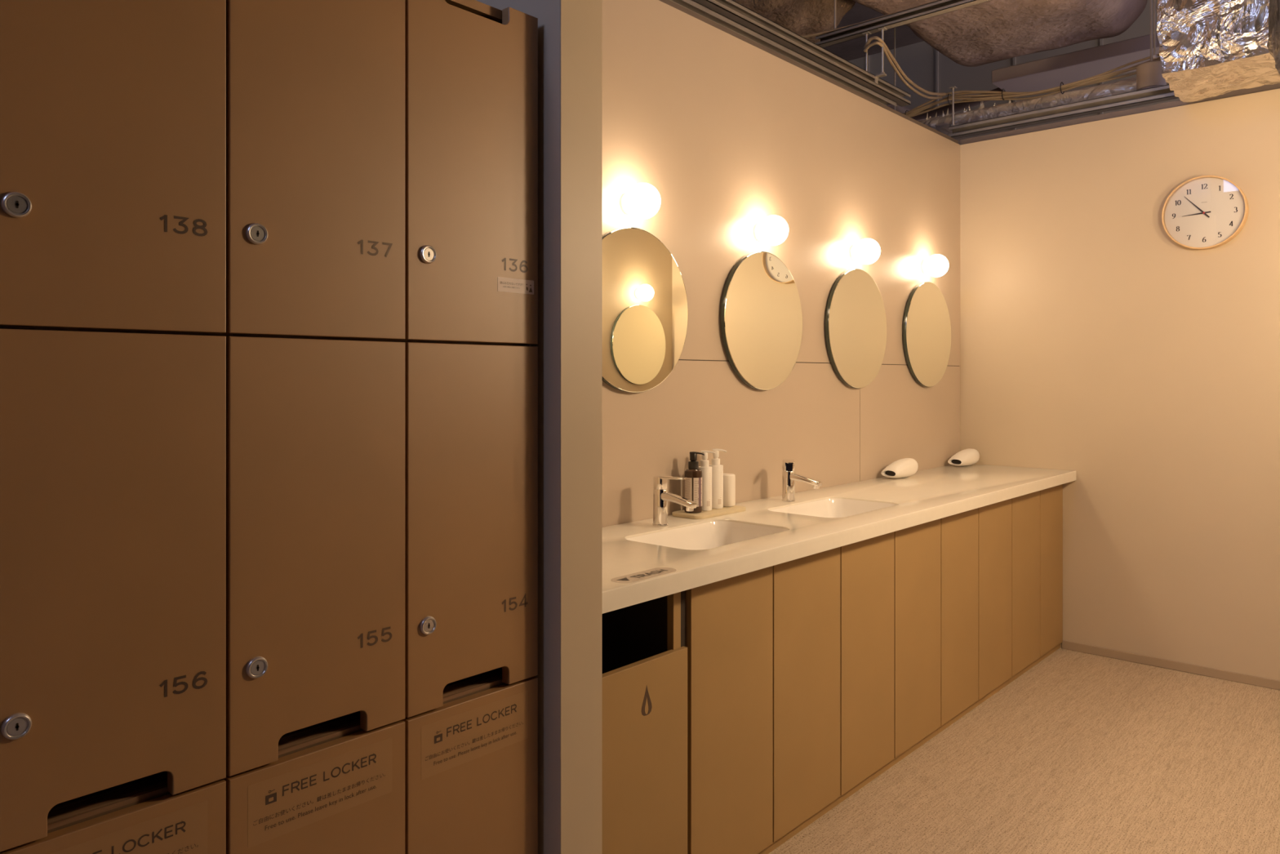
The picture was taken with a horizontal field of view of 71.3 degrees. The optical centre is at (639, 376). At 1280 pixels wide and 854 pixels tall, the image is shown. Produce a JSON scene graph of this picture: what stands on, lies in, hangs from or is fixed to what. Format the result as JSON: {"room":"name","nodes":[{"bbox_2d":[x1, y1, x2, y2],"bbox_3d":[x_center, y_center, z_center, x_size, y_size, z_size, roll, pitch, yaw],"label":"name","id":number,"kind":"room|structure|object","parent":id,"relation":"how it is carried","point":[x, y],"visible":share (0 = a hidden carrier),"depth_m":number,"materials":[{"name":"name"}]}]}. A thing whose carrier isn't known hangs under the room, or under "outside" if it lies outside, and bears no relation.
{"room":"changing room","nodes":[
{"label":"changing room","id":0,"kind":"room"},
{"bbox_2d":[475,0,602,853],"bbox_3d":[-0.641,0.047,2.096,1.442,2.306,0.107,0,0,42],"label":"wall partition","id":1,"kind":"structure","parent":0,"point":[570,344],"depth_m":1.60,"materials":[{"name":"paint"}]},
{"bbox_2d":[602,0,959,527],"bbox_3d":[0.491,0.047,3.168,0.085,2.306,3.000,0,0,42],"label":"wall","id":2,"kind":"structure","parent":0,"point":[731,135],"depth_m":3.02,"materials":[{"name":"laminate"}]},
{"bbox_2d":[619,182,660,219],"bbox_3d":[0.004,-0.488,2.481,0.110,0.100,0.100,0,0,42],"label":"globe lamp","id":3,"kind":"object","parent":2,"relation":"attached to","point":[642,201],"visible":1,"depth_m":2.44,"materials":[{"name":"white glass"}]},
{"bbox_2d":[602,226,688,392],"bbox_3d":[-0.018,-0.188,2.522,0.022,0.465,0.465,0,0,42],"label":"round mirror","id":4,"kind":"object","parent":2,"relation":"attached to","point":[645,307],"visible":0.75,"depth_m":2.52,"materials":[{"name":"grey mirror"}]},
{"bbox_2d":[720,251,802,390],"bbox_3d":[0.414,-0.188,3.002,0.022,0.465,0.465,0,0,42],"label":"round mirror","id":5,"kind":"object","parent":2,"relation":"attached to","point":[762,314],"visible":1,"depth_m":2.98,"materials":[{"name":"grey mirror"}]},
{"bbox_2d":[720,251,772,390],"bbox_3d":[0.414,-0.188,3.002,0.022,0.465,0.465,0,0,42],"label":"mirror edge","id":6,"kind":"object","parent":5,"relation":"attached to","point":[746,306],"depth_m":2.93,"materials":[{"name":"black metal"}]},
{"bbox_2d":[753,214,788,245],"bbox_3d":[0.439,-0.486,2.964,0.110,0.100,0.100,0,0,42],"label":"globe lamp","id":7,"kind":"object","parent":2,"relation":"attached to","point":[772,230],"visible":1,"depth_m":2.93,"materials":[{"name":"white glass"}]},
{"bbox_2d":[659,0,958,143],"bbox_3d":[0.488,-1.117,3.171,0.075,0.022,3.000,0,0,42],"label":"track","id":8,"kind":"object","parent":2,"relation":"on","point":[669,2],"visible":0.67,"depth_m":3.18,"materials":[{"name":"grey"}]},
{"bbox_2d":[670,0,896,106],"bbox_3d":[0.287,-1.163,2.994,0.050,0.058,2.415,0,0,42],"label":"channel","id":9,"kind":"object","parent":8,"relation":"on","point":[691,5],"visible":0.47,"depth_m":3.22,"materials":[{"name":"grey metal"}]},
{"bbox_2d":[825,268,886,388],"bbox_3d":[0.846,-0.188,3.481,0.022,0.465,0.465,0,0,42],"label":"round mirror","id":10,"kind":"object","parent":2,"relation":"attached to","point":[855,320],"visible":1,"depth_m":3.46,"materials":[{"name":"grey mirror"}]},
{"bbox_2d":[825,268,860,388],"bbox_3d":[0.846,-0.188,3.481,0.022,0.465,0.465,0,0,42],"label":"mirror edge","id":11,"kind":"object","parent":10,"relation":"attached to","point":[842,316],"depth_m":3.40,"materials":[{"name":"black metal"}]},
{"bbox_2d":[848,238,880,264],"bbox_3d":[0.873,-0.484,3.445,0.110,0.100,0.100,0,0,42],"label":"globe lamp","id":12,"kind":"object","parent":2,"relation":"attached to","point":[866,251],"visible":1,"depth_m":3.41,"materials":[{"name":"white glass"}]},
{"bbox_2d":[902,281,951,386],"bbox_3d":[1.276,-0.188,3.958,0.022,0.465,0.465,0,0,42],"label":"round mirror","id":13,"kind":"object","parent":2,"relation":"attached to","point":[926,326],"visible":1,"depth_m":3.93,"materials":[{"name":"grey mirror"}]},
{"bbox_2d":[902,281,928,386],"bbox_3d":[1.275,-0.188,3.958,0.022,0.465,0.465,0,0,42],"label":"mirror edge","id":14,"kind":"object","parent":13,"relation":"attached to","point":[915,326],"depth_m":3.86,"materials":[{"name":"black metal"}]},
{"bbox_2d":[920,253,948,276],"bbox_3d":[1.299,-0.488,3.918,0.110,0.100,0.100,0,0,42],"label":"globe lamp","id":15,"kind":"object","parent":2,"relation":"attached to","point":[936,265],"visible":1,"depth_m":3.88,"materials":[{"name":"white glass"}]},
{"bbox_2d":[733,0,855,43],"bbox_3d":[0.295,-2.104,5.213,1.979,0.732,1.002,0,0,42],"label":"ceiling","id":16,"kind":"structure","parent":0,"point":[801,17],"depth_m":4.66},
{"bbox_2d":[886,104,926,120],"bbox_3d":[0.566,-1.820,4.738,0.070,0.070,4.600,0,0,42],"label":"pipe","id":17,"kind":"object","parent":16,"relation":"attached to","point":[902,109],"visible":0.06,"depth_m":6.03,"materials":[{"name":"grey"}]},
{"bbox_2d":[911,87,1004,119],"bbox_3d":[2.095,-1.772,5.649,1.055,0.156,0.060,0,0,42],"label":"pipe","id":18,"kind":"object","parent":17,"relation":"attached to","point":[957,106],"visible":0.25,"depth_m":5.71,"materials":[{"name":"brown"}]},
{"bbox_2d":[822,1,923,61],"bbox_3d":[1.770,-3.200,2.712,13.000,0.100,11.600,0,0,42],"label":"ceiling","id":19,"kind":"structure","parent":0,"point":[852,49],"depth_m":8.31,"materials":[{"name":"concrete"}]},
{"bbox_2d":[834,0,835,28],"bbox_3d":[0.848,-2.322,3.879,0.028,1.655,0.028,0,0,42],"label":"rod","id":20,"kind":"object","parent":19,"relation":"hanging from","point":[834,0],"visible":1,"depth_m":3.88,"materials":[{"name":"silver metal"}]},
{"bbox_2d":[815,0,991,47],"bbox_3d":[1.696,-1.476,3.116,2.450,0.041,0.041,0,0,42],"label":"channel","id":21,"kind":"object","parent":20,"relation":"hanging from","point":[940,6],"visible":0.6,"depth_m":3.68,"materials":[{"name":"metal"}]},
{"bbox_2d":[862,31,871,71],"bbox_3d":[0.960,-1.359,3.778,0.028,0.193,0.028,0,0,42],"label":"rod","id":22,"kind":"object","parent":21,"relation":"hanging from","point":[866,33],"visible":0.82,"depth_m":3.77,"materials":[{"name":"silver metal"}]},
{"bbox_2d":[693,0,911,106],"bbox_3d":[0.336,-1.240,3.052,0.045,0.045,2.565,0,0,42],"label":"channel","id":23,"kind":"object","parent":22,"relation":"hanging from","point":[732,10],"visible":0.96,"depth_m":3.33,"materials":[{"name":"grey metal"}]},
{"bbox_2d":[801,0,938,37],"bbox_3d":[1.097,-1.566,3.616,2.008,0.139,0.105,0,0,38],"label":"channel","id":24,"kind":"object","parent":21,"relation":"on","point":[843,27],"visible":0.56,"depth_m":3.83,"materials":[{"name":"grey metal"}]},
{"bbox_2d":[874,26,887,84],"bbox_3d":[1.008,-1.344,3.735,0.044,0.222,0.028,0,0,42],"label":"rod","id":25,"kind":"object","parent":21,"relation":"hanging from","point":[882,73],"visible":1,"depth_m":3.73,"materials":[{"name":"silver metal"}]},
{"bbox_2d":[863,35,946,95],"bbox_3d":[1.268,-1.397,4.114,0.084,0.089,1.000,0,0,38],"label":"cable","id":26,"kind":"object","parent":25,"relation":"hanging from","point":[876,37],"visible":0.99,"depth_m":3.97,"materials":[{"name":"beige plastic"}]},
{"bbox_2d":[863,41,942,98],"bbox_3d":[1.261,-1.381,4.120,0.082,0.094,1.003,0,0,37],"label":"cable","id":27,"kind":"object","parent":26,"relation":"attached to","point":[879,43],"visible":1,"depth_m":3.96,"materials":[{"name":"beige plastic"}]},
{"bbox_2d":[893,27,895,110],"bbox_3d":[1.406,-2.124,4.924,0.028,2.051,0.028,0,0,42],"label":"rod","id":28,"kind":"object","parent":19,"relation":"hanging from","point":[894,28],"visible":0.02,"depth_m":4.92,"materials":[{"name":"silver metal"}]},
{"bbox_2d":[918,77,1168,134],"bbox_3d":[1.881,-1.338,4.442,1.550,0.136,0.103,0,0,42],"label":"pipe","id":29,"kind":"object","parent":28,"relation":"hanging from","point":[942,123],"visible":0.32,"depth_m":4.37,"materials":[{"name":"white metal"}]},
{"bbox_2d":[1136,0,1166,90],"bbox_3d":[2.203,-2.192,3.843,0.112,1.916,0.112,0,0,42],"label":"spotlight","id":30,"kind":"object","parent":19,"relation":"hanging from","point":[1148,73],"depth_m":3.81,"materials":[{"name":"beige paint"}]},
{"bbox_2d":[1139,85,1159,89],"bbox_3d":[2.203,-1.238,3.843,0.096,0.002,0.096,0,0,42],"label":"diffuser","id":31,"kind":"object","parent":30,"relation":"attached to","point":[1141,87],"depth_m":3.82,"materials":[{"name":"grey paint"}]},
{"bbox_2d":[1151,0,1157,58],"bbox_3d":[2.171,-2.247,3.764,0.028,1.806,0.028,0,0,42],"label":"rod","id":32,"kind":"object","parent":19,"relation":"hanging from","point":[1154,56],"visible":1,"depth_m":3.76,"materials":[{"name":"silver metal"}]},
{"bbox_2d":[853,0,1146,66],"bbox_3d":[1.286,-2.255,3.899,1.088,0.967,3.162,0,0,42],"label":"ceiling","id":33,"kind":"structure","parent":0,"point":[991,31],"depth_m":4.58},
{"bbox_2d":[991,32,1159,92],"bbox_3d":[3.313,-1.738,4.236,3.145,0.075,0.330,0,0,42],"label":"duct","id":34,"kind":"object","parent":33,"relation":"attached to","point":[1048,73],"visible":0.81,"depth_m":4.94,"materials":[{"name":"grey paint"}]},
{"bbox_2d":[848,0,1179,144],"bbox_3d":[5.010,-0.975,6.311,13.000,4.350,0.115,0,0,42],"label":"ceiling","id":35,"kind":"structure","parent":0,"point":[923,64],"depth_m":8.14,"materials":[{"name":"beige"}]},
{"bbox_2d":[768,647,1279,853],"bbox_3d":[1.770,1.250,2.712,13.000,0.100,11.600,0,0,42],"label":"floor","id":36,"kind":"structure","parent":0,"point":[1081,753],"depth_m":2.65,"materials":[{"name":"carpet"}]},
{"bbox_2d":[0,778,226,853],"bbox_3d":[-0.825,0.867,1.250,0.500,0.666,0.275,0,0,42],"label":"locker","id":37,"kind":"object","parent":36,"relation":"on","point":[193,820],"visible":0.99,"depth_m":1.12,"materials":[{"name":"brown"}]},
{"bbox_2d":[0,327,226,851],"bbox_3d":[-0.823,0.239,1.249,0.505,0.591,0.275,0,0,42],"label":"locker","id":38,"kind":"object","parent":37,"relation":"on","point":[113,444],"visible":1,"depth_m":1.08,"materials":[{"name":"brown"}]},
{"bbox_2d":[47,770,167,830],"bbox_3d":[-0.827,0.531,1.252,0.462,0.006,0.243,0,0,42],"label":"handle","id":39,"kind":"object","parent":38,"relation":"attached to","point":[71,811],"depth_m":1.11,"materials":[{"name":"brown metal"}]},
{"bbox_2d":[0,0,226,334],"bbox_3d":[-0.823,-0.348,1.249,0.505,0.584,0.275,0,0,42],"label":"locker","id":40,"kind":"object","parent":38,"relation":"on","point":[113,113],"visible":0.98,"depth_m":1.08,"materials":[{"name":"laminate"}]},
{"bbox_2d":[0,325,208,334],"bbox_3d":[-0.827,-0.059,1.252,0.462,0.006,0.243,0,0,42],"label":"locker door gap","id":41,"kind":"object","parent":40,"relation":"attached to","point":[11,326],"depth_m":1.09,"materials":[{"name":"black"}]},
{"bbox_2d":[160,214,207,235],"bbox_3d":[-0.585,-0.194,1.144,0.001,0.022,0.059,0,0,42],"label":"print","id":42,"kind":"object","parent":40,"relation":"attached to","point":[170,224],"depth_m":1.14,"materials":[{"name":"brown paint"}]},
{"bbox_2d":[159,671,207,697],"bbox_3d":[-0.585,0.394,1.144,0.001,0.022,0.059,0,0,42],"label":"print","id":43,"kind":"object","parent":38,"relation":"attached to","point":[171,683],"depth_m":1.14,"materials":[{"name":"brown paint"}]},
{"bbox_2d":[92,821,198,853],"bbox_3d":[-0.641,0.596,1.081,0.001,0.056,0.204,0,0,42],"label":"print","id":44,"kind":"object","parent":37,"relation":"attached to","point":[150,837],"depth_m":1.12,"materials":[{"name":"brown"}]},
{"bbox_2d":[223,720,404,853],"bbox_3d":[-0.641,0.867,1.455,0.500,0.666,0.275,0,0,42],"label":"locker","id":45,"kind":"object","parent":36,"relation":"on","point":[344,793],"visible":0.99,"depth_m":1.29,"materials":[{"name":"brown"}]},
{"bbox_2d":[221,334,404,776],"bbox_3d":[-0.639,0.239,1.453,0.505,0.591,0.275,0,0,42],"label":"locker","id":46,"kind":"object","parent":45,"relation":"on","point":[315,427],"visible":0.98,"depth_m":1.28,"materials":[{"name":"brown wood"}]},
{"bbox_2d":[221,0,404,341],"bbox_3d":[-0.639,-0.348,1.453,0.505,0.584,0.275,0,0,42],"label":"locker","id":47,"kind":"object","parent":46,"relation":"on","point":[315,89],"visible":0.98,"depth_m":1.28,"materials":[{"name":"laminate"}]},
{"bbox_2d":[232,333,390,340],"bbox_3d":[-0.643,-0.059,1.457,0.462,0.006,0.243,0,0,42],"label":"locker door gap","id":48,"kind":"object","parent":47,"relation":"attached to","point":[249,335],"depth_m":1.29,"materials":[{"name":"black"}]},
{"bbox_2d":[357,240,392,257],"bbox_3d":[-0.400,-0.194,1.349,0.001,0.022,0.060,0,0,42],"label":"print","id":49,"kind":"object","parent":47,"relation":"attached to","point":[366,248],"depth_m":1.35,"materials":[{"name":"brown paint"}]},
{"bbox_2d":[278,711,360,755],"bbox_3d":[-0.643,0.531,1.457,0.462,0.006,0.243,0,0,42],"label":"handle","id":50,"kind":"object","parent":46,"relation":"attached to","point":[308,735],"depth_m":1.33,"materials":[{"name":"brown metal"}]},
{"bbox_2d":[357,626,391,648],"bbox_3d":[-0.401,0.394,1.348,0.001,0.022,0.059,0,0,42],"label":"print","id":51,"kind":"object","parent":46,"relation":"attached to","point":[367,637],"depth_m":1.35,"materials":[{"name":"brown paint"}]},
{"bbox_2d":[253,753,385,829],"bbox_3d":[-0.457,0.596,1.286,0.001,0.056,0.204,0,0,42],"label":"print","id":52,"kind":"object","parent":45,"relation":"attached to","point":[297,799],"depth_m":1.28,"materials":[{"name":"brown"}]},
{"bbox_2d":[402,676,537,853],"bbox_3d":[-0.457,0.867,1.659,0.500,0.666,0.274,0,0,42],"label":"locker","id":53,"kind":"object","parent":36,"relation":"on","point":[471,760],"visible":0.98,"depth_m":1.49,"materials":[{"name":"brown"}]},
{"bbox_2d":[399,341,537,717],"bbox_3d":[-0.456,0.239,1.657,0.505,0.591,0.274,0,0,42],"label":"locker","id":54,"kind":"object","parent":53,"relation":"on","point":[471,410],"visible":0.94,"depth_m":1.48,"materials":[{"name":"brown"}]},
{"bbox_2d":[399,0,537,345],"bbox_3d":[-0.456,-0.348,1.657,0.505,0.584,0.274,0,0,42],"label":"locker","id":55,"kind":"object","parent":54,"relation":"on","point":[471,66],"visible":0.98,"depth_m":1.49,"materials":[{"name":"laminate"}]},
{"bbox_2d":[407,339,524,345],"bbox_3d":[-0.460,-0.059,1.661,0.462,0.006,0.242,0,0,42],"label":"locker door gap","id":56,"kind":"object","parent":55,"relation":"attached to","point":[416,340],"depth_m":1.50,"materials":[{"name":"black"}]},
{"bbox_2d":[502,257,528,272],"bbox_3d":[-0.217,-0.194,1.551,0.001,0.022,0.059,0,0,42],"label":"print","id":57,"kind":"object","parent":55,"relation":"on","point":[508,264],"depth_m":1.55,"materials":[{"name":"brown paint"}]},
{"bbox_2d":[500,281,532,292],"bbox_3d":[-0.215,-0.157,1.554,0.001,0.014,0.073,0,0,42],"label":"print","id":58,"kind":"object","parent":55,"relation":"attached to","point":[505,286],"depth_m":1.55,"materials":[{"name":"white paper"}]},
{"bbox_2d":[443,666,502,702],"bbox_3d":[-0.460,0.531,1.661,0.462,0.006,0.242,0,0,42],"label":"handle","id":59,"kind":"object","parent":54,"relation":"attached to","point":[460,687],"depth_m":1.54,"materials":[{"name":"brown metal"}]},
{"bbox_2d":[502,593,527,612],"bbox_3d":[-0.218,0.392,1.551,0.001,0.025,0.058,0,0,42],"label":"print","id":60,"kind":"object","parent":54,"relation":"attached to","point":[511,602],"depth_m":1.55,"materials":[{"name":"brown paint"}]},
{"bbox_2d":[425,703,520,765],"bbox_3d":[-0.273,0.596,1.490,0.001,0.056,0.204,0,0,42],"label":"print","id":61,"kind":"object","parent":53,"relation":"attached to","point":[465,737],"depth_m":1.48,"materials":[{"name":"brown"}]},
{"bbox_2d":[602,591,687,853],"bbox_3d":[-0.180,0.828,2.004,0.450,0.745,0.370,0,0,42],"label":"base cabinet","id":62,"kind":"object","parent":36,"relation":"on","point":[645,651],"visible":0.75,"depth_m":1.91,"materials":[{"name":"brown wood"}]},
{"bbox_2d":[684,546,840,853],"bbox_3d":[0.170,0.828,2.393,0.450,0.745,0.670,0,0,42],"label":"vanity cabinet","id":63,"kind":"object","parent":36,"relation":"on","point":[763,645],"visible":0.52,"depth_m":2.21,"materials":[{"name":"brown wood"}]},
{"bbox_2d":[602,463,1075,613],"bbox_3d":[0.715,0.432,2.966,0.516,0.043,3.000,0,0,42],"label":"countertop","id":64,"kind":"structure","parent":63,"relation":"on","point":[634,572],"depth_m":2.51,"materials":[{"name":"beige stone"}]},
{"bbox_2d":[652,475,696,526],"bbox_3d":[0.092,0.342,2.442,0.140,0.138,0.045,0,0,42],"label":"faucet","id":65,"kind":"object","parent":64,"relation":"on","point":[661,495],"visible":1,"depth_m":2.45,"materials":[{"name":"silver metal"}]},
{"bbox_2d":[652,488,668,526],"bbox_3d":[0.057,0.361,2.473,0.045,0.100,0.045,0,0,42],"label":"tap","id":66,"kind":"object","parent":65,"relation":"on","point":[660,500],"depth_m":2.46,"materials":[{"name":"silver metal"}]},
{"bbox_2d":[626,520,788,550],"bbox_3d":[0.184,0.480,2.349,0.293,0.130,0.465,0,0,42],"label":"washbasin","id":67,"kind":"object","parent":64,"relation":"in","point":[710,535],"visible":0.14,"depth_m":2.51,"materials":[{"name":"white ceramic"}]},
{"bbox_2d":[671,505,745,519],"bbox_3d":[0.210,0.406,2.692,0.115,0.010,0.250,0,0,42],"label":"soap tray","id":68,"kind":"object","parent":64,"relation":"on","point":[735,508],"visible":0.8,"depth_m":2.64,"materials":[{"name":"stone"}]},
{"bbox_2d":[684,451,704,513],"bbox_3d":[0.158,0.311,2.644,0.053,0.179,0.053,0,0,-30],"label":"pump bottle","id":69,"kind":"object","parent":68,"relation":"on","point":[693,474],"visible":0.88,"depth_m":2.62,"materials":[{"name":"brown plastic"}]},
{"bbox_2d":[698,450,715,511],"bbox_3d":[0.198,0.311,2.686,0.051,0.179,0.045,0,0,-26],"label":"pump bottle","id":70,"kind":"object","parent":68,"relation":"on","point":[706,469],"visible":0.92,"depth_m":2.67,"materials":[{"name":"white plastic"}]},
{"bbox_2d":[708,448,726,508],"bbox_3d":[0.235,0.310,2.728,0.051,0.181,0.045,0,0,-26],"label":"pump bottle","id":71,"kind":"object","parent":68,"relation":"on","point":[717,468],"visible":0.95,"depth_m":2.71,"materials":[{"name":"white plastic"}]},
{"bbox_2d":[718,471,721,504],"bbox_3d":[0.242,0.337,2.707,0.013,0.098,0.001,0,0,-28],"label":"print","id":72,"kind":"object","parent":71,"relation":"attached to","point":[719,473],"depth_m":2.71,"materials":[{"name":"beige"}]},
{"bbox_2d":[723,473,735,506],"bbox_3d":[0.270,0.351,2.765,0.044,0.099,0.044,0,0,30],"label":"canister","id":73,"kind":"object","parent":68,"relation":"on","point":[729,479],"visible":0.66,"depth_m":2.74,"materials":[{"name":"white plastic"}]},
{"bbox_2d":[782,459,822,502],"bbox_3d":[0.512,0.342,2.905,0.140,0.138,0.090,0,0,42],"label":"faucet","id":74,"kind":"object","parent":64,"relation":"on","point":[789,477],"visible":1,"depth_m":2.93,"materials":[{"name":"silver metal"}]},
{"bbox_2d":[782,471,795,502],"bbox_3d":[0.492,0.361,2.954,0.045,0.100,0.045,0,0,42],"label":"tap","id":75,"kind":"object","parent":74,"relation":"on","point":[788,477],"depth_m":2.94,"materials":[{"name":"silver metal"}]},
{"bbox_2d":[769,498,897,517],"bbox_3d":[0.618,0.480,2.831,0.293,0.130,0.463,0,0,42],"label":"washbasin","id":76,"kind":"object","parent":64,"relation":"in","point":[827,508],"visible":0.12,"depth_m":3.00,"materials":[{"name":"white ceramic"}]},
{"bbox_2d":[880,457,918,478],"bbox_3d":[1.062,0.372,3.631,0.180,0.078,0.082,0,0,-42],"label":"hair dryer","id":77,"kind":"object","parent":64,"relation":"on","point":[906,467],"visible":1,"depth_m":3.60,"materials":[{"name":"white plastic"}]},
{"bbox_2d":[884,470,895,475],"bbox_3d":[1.010,0.387,3.585,0.003,0.022,0.058,0,0,-42],"label":"outlet","id":78,"kind":"object","parent":77,"relation":"attached to","point":[887,473],"depth_m":3.59,"materials":[{"name":"black plastic"}]},
{"bbox_2d":[947,448,979,466],"bbox_3d":[1.498,0.372,4.116,0.180,0.078,0.082,0,0,-42],"label":"hair dryer","id":79,"kind":"object","parent":64,"relation":"on","point":[969,456],"visible":1,"depth_m":4.08,"materials":[{"name":"white plastic"}]},
{"bbox_2d":[951,459,961,464],"bbox_3d":[1.447,0.387,4.070,0.003,0.022,0.058,0,0,-42],"label":"outlet","id":80,"kind":"object","parent":79,"relation":"attached to","point":[953,461],"depth_m":4.07,"materials":[{"name":"black plastic"}]},
{"bbox_2d":[836,518,941,804],"bbox_3d":[0.618,0.828,2.890,0.450,0.745,0.669,0,0,42],"label":"vanity cabinet","id":81,"kind":"object","parent":36,"relation":"on","point":[891,583],"visible":0.46,"depth_m":2.71,"materials":[{"name":"brown wood"}]},
{"bbox_2d":[937,498,1011,733],"bbox_3d":[1.063,0.828,3.384,0.450,0.745,0.660,0,0,42],"label":"vanity cabinet","id":82,"kind":"object","parent":36,"relation":"on","point":[976,543],"visible":0.42,"depth_m":3.20,"materials":[{"name":"brown wood"}]},
{"bbox_2d":[1008,484,1062,683],"bbox_3d":[1.493,0.828,3.862,0.450,0.745,0.626,0,0,42],"label":"vanity cabinet","id":83,"kind":"object","parent":36,"relation":"on","point":[1037,517],"visible":0.44,"depth_m":3.69,"materials":[{"name":"brown wood"}]},
{"bbox_2d":[959,88,1279,680],"bbox_3d":[2.239,0.047,3.670,2.010,2.306,0.085,0,0,42],"label":"wall","id":84,"kind":"structure","parent":0,"point":[1129,358],"depth_m":3.73,"materials":[{"name":"paint"}]},
{"bbox_2d":[959,82,1279,144],"bbox_3d":[2.271,-1.120,3.649,1.935,0.028,0.073,0,0,42],"label":"track","id":85,"kind":"object","parent":84,"relation":"on","point":[1264,87],"visible":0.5,"depth_m":3.82,"materials":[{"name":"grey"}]},
{"bbox_2d":[948,84,1178,138],"bbox_3d":[2.258,-1.192,3.696,1.990,0.052,0.045,0,0,42],"label":"channel","id":86,"kind":"object","parent":85,"relation":"on","point":[1157,94],"visible":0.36,"depth_m":4.00,"materials":[{"name":"grey metal"}]},
{"bbox_2d":[949,85,956,126],"bbox_3d":[1.525,-1.313,4.346,0.028,0.193,0.028,0,0,42],"label":"rod","id":87,"kind":"object","parent":86,"relation":"attached to","point":[952,88],"visible":1,"depth_m":4.34,"materials":[{"name":"silver metal"}]},
{"bbox_2d":[1062,640,1279,690],"bbox_3d":[2.373,1.182,3.487,1.368,0.036,0.008,0,0,42],"label":"baseboard","id":88,"kind":"structure","parent":84,"relation":"attached to","point":[1136,658],"depth_m":3.65,"materials":[{"name":"beige plastic"}]},
{"bbox_2d":[1161,175,1248,249],"bbox_3d":[2.255,-0.655,3.567,0.291,0.291,0.046,0,0,42],"label":"wall clock","id":89,"kind":"object","parent":84,"relation":"attached to","point":[1202,212],"visible":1,"depth_m":3.56,"materials":[{"name":"white plastic"}]},
{"bbox_2d":[1155,0,1279,102],"bbox_3d":[2.184,-1.711,3.334,0.370,1.226,0.462,0,0,42],"label":"duct","id":90,"kind":"object","parent":84,"relation":"attached to","point":[1208,48],"visible":1,"depth_m":3.21,"materials":[{"name":"silver metal"}]},
{"bbox_3d":[1.581,-1.418,4.551,0.004,0.056,0.056,0,0,42],"label":"cable tie","id":91,"kind":"object","parent":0,"visible":0},
{"bbox_2d":[910,71,1136,117],"bbox_3d":[1.767,-1.348,4.391,1.652,0.116,0.032,0,0,42],"label":"cable","id":92,"kind":"object","parent":91,"relation":"hanging from","point":[1134,73],"visible":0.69,"depth_m":4.47,"materials":[{"name":"beige plastic"}]},
{"bbox_2d":[904,53,1159,113],"bbox_3d":[1.750,-1.374,4.372,1.652,0.151,0.032,0,0,42],"label":"cable","id":93,"kind":"object","parent":91,"relation":"attached to","point":[1148,57],"visible":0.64,"depth_m":4.35,"materials":[{"name":"beige plastic"}]},
{"bbox_2d":[909,56,1159,116],"bbox_3d":[1.765,-1.373,4.388,1.652,0.135,0.032,0,0,42],"label":"cable","id":94,"kind":"object","parent":91,"relation":"attached to","point":[958,94],"visible":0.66,"depth_m":4.25,"materials":[{"name":"beige plastic"}]},
{"bbox_3d":[1.983,-1.356,4.189,0.004,0.056,0.056,0,0,42],"label":"cable tie","id":95,"kind":"object","parent":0,"visible":0},
{"bbox_2d":[902,66,1137,114],"bbox_3d":[1.747,-1.350,4.369,1.652,0.136,0.032,0,0,42],"label":"cable","id":96,"kind":"object","parent":95,"relation":"attached to","point":[1132,68],"visible":0.64,"depth_m":4.29,"materials":[{"name":"beige plastic"}]},
{"bbox_3d":[1.782,-1.383,4.370,0.004,0.056,0.056,0,0,42],"label":"cable tie","id":97,"kind":"object","parent":96,"relation":"attached to","visible":0},
{"bbox_2d":[908,68,1136,116],"bbox_3d":[1.759,-1.347,4.383,1.652,0.152,0.032,0,0,42],"label":"cable","id":98,"kind":"object","parent":97,"relation":"hanging from","point":[1077,86],"visible":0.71,"depth_m":4.27,"materials":[{"name":"beige plastic"}]},
{"bbox_2d":[906,58,1160,115],"bbox_3d":[1.757,-1.361,4.380,1.652,0.133,0.032,0,0,42],"label":"cable","id":99,"kind":"object","parent":98,"relation":"on","point":[1101,77],"visible":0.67,"depth_m":4.39,"materials":[{"name":"beige plastic"}]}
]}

